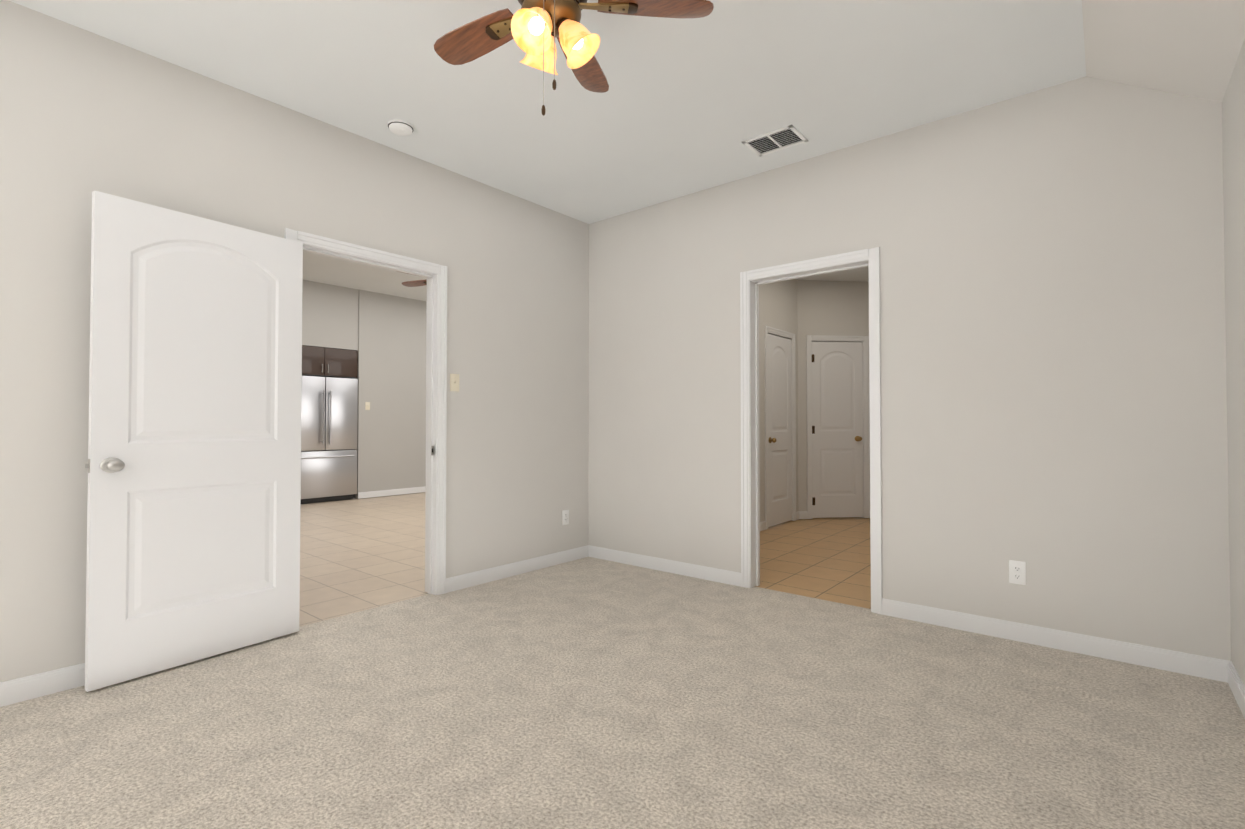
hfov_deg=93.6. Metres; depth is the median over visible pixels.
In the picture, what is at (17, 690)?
baseboard
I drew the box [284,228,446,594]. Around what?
door frame
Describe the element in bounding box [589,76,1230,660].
wall
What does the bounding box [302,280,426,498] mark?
wall
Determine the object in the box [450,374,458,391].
light switch
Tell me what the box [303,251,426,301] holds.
ceiling
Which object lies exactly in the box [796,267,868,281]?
ceiling
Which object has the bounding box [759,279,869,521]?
wall
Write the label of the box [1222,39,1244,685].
wall
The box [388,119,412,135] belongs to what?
smoke detector
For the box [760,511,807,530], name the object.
baseboard
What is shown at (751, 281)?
door frame
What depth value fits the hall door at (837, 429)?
6.74 m
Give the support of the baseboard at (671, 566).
attached to the wall at (1053, 366)
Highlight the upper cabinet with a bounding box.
[302,345,357,377]
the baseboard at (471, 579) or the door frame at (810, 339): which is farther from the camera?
the door frame at (810, 339)
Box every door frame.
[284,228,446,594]
[740,247,881,614]
[764,326,795,529]
[806,335,869,518]
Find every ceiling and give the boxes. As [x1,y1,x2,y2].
[9,0,1244,223]
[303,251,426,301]
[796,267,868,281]
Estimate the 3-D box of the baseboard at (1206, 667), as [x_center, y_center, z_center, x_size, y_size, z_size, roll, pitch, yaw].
[2.008,1.086,2.898,1.370,0.090,0.013,-1,-1,40]
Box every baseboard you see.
[0,663,84,706]
[358,486,425,498]
[446,545,587,592]
[588,545,740,586]
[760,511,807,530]
[882,598,1219,680]
[1220,659,1244,718]
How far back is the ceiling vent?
3.41 m
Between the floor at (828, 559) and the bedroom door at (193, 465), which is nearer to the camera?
the bedroom door at (193, 465)
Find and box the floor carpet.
[0,557,1244,828]
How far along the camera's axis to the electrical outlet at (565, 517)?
4.59 m
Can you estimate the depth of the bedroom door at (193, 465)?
2.63 m
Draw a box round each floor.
[299,492,427,626]
[755,517,870,608]
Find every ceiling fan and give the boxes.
[397,271,426,286]
[434,0,713,115]
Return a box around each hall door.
[768,334,791,526]
[812,342,863,517]
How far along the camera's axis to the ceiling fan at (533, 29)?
1.93 m
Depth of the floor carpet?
2.09 m
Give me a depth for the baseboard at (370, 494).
8.86 m
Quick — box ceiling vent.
[742,125,807,156]
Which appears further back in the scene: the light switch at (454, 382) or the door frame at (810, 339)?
the door frame at (810, 339)
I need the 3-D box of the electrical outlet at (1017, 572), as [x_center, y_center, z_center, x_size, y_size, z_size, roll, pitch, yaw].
[1.979,0.792,2.931,0.070,0.115,0.007,-1,-1,40]
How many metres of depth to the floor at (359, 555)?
4.90 m
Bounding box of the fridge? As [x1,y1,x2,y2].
[301,376,357,503]
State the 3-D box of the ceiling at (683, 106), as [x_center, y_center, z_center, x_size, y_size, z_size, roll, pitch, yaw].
[-0.601,-1.538,1.572,3.680,0.385,5.450,-1,-1,40]
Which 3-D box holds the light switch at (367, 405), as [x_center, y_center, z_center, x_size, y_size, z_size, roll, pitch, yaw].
[-3.750,-0.125,8.613,0.018,0.115,0.070,-1,-1,40]
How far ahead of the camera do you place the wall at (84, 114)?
2.83 m
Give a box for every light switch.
[365,402,369,409]
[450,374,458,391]
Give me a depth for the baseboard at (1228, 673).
2.34 m
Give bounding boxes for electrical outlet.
[562,510,568,524]
[1009,560,1025,584]
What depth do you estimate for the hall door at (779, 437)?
6.33 m
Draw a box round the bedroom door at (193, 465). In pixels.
[85,191,302,691]
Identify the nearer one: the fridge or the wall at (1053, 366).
the wall at (1053, 366)
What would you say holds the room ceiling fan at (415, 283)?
hanging from the ceiling at (334, 271)
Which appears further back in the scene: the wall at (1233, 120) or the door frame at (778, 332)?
the door frame at (778, 332)
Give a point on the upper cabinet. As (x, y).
(328, 362)
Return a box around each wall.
[0,0,588,681]
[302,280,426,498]
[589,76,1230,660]
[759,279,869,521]
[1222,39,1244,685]

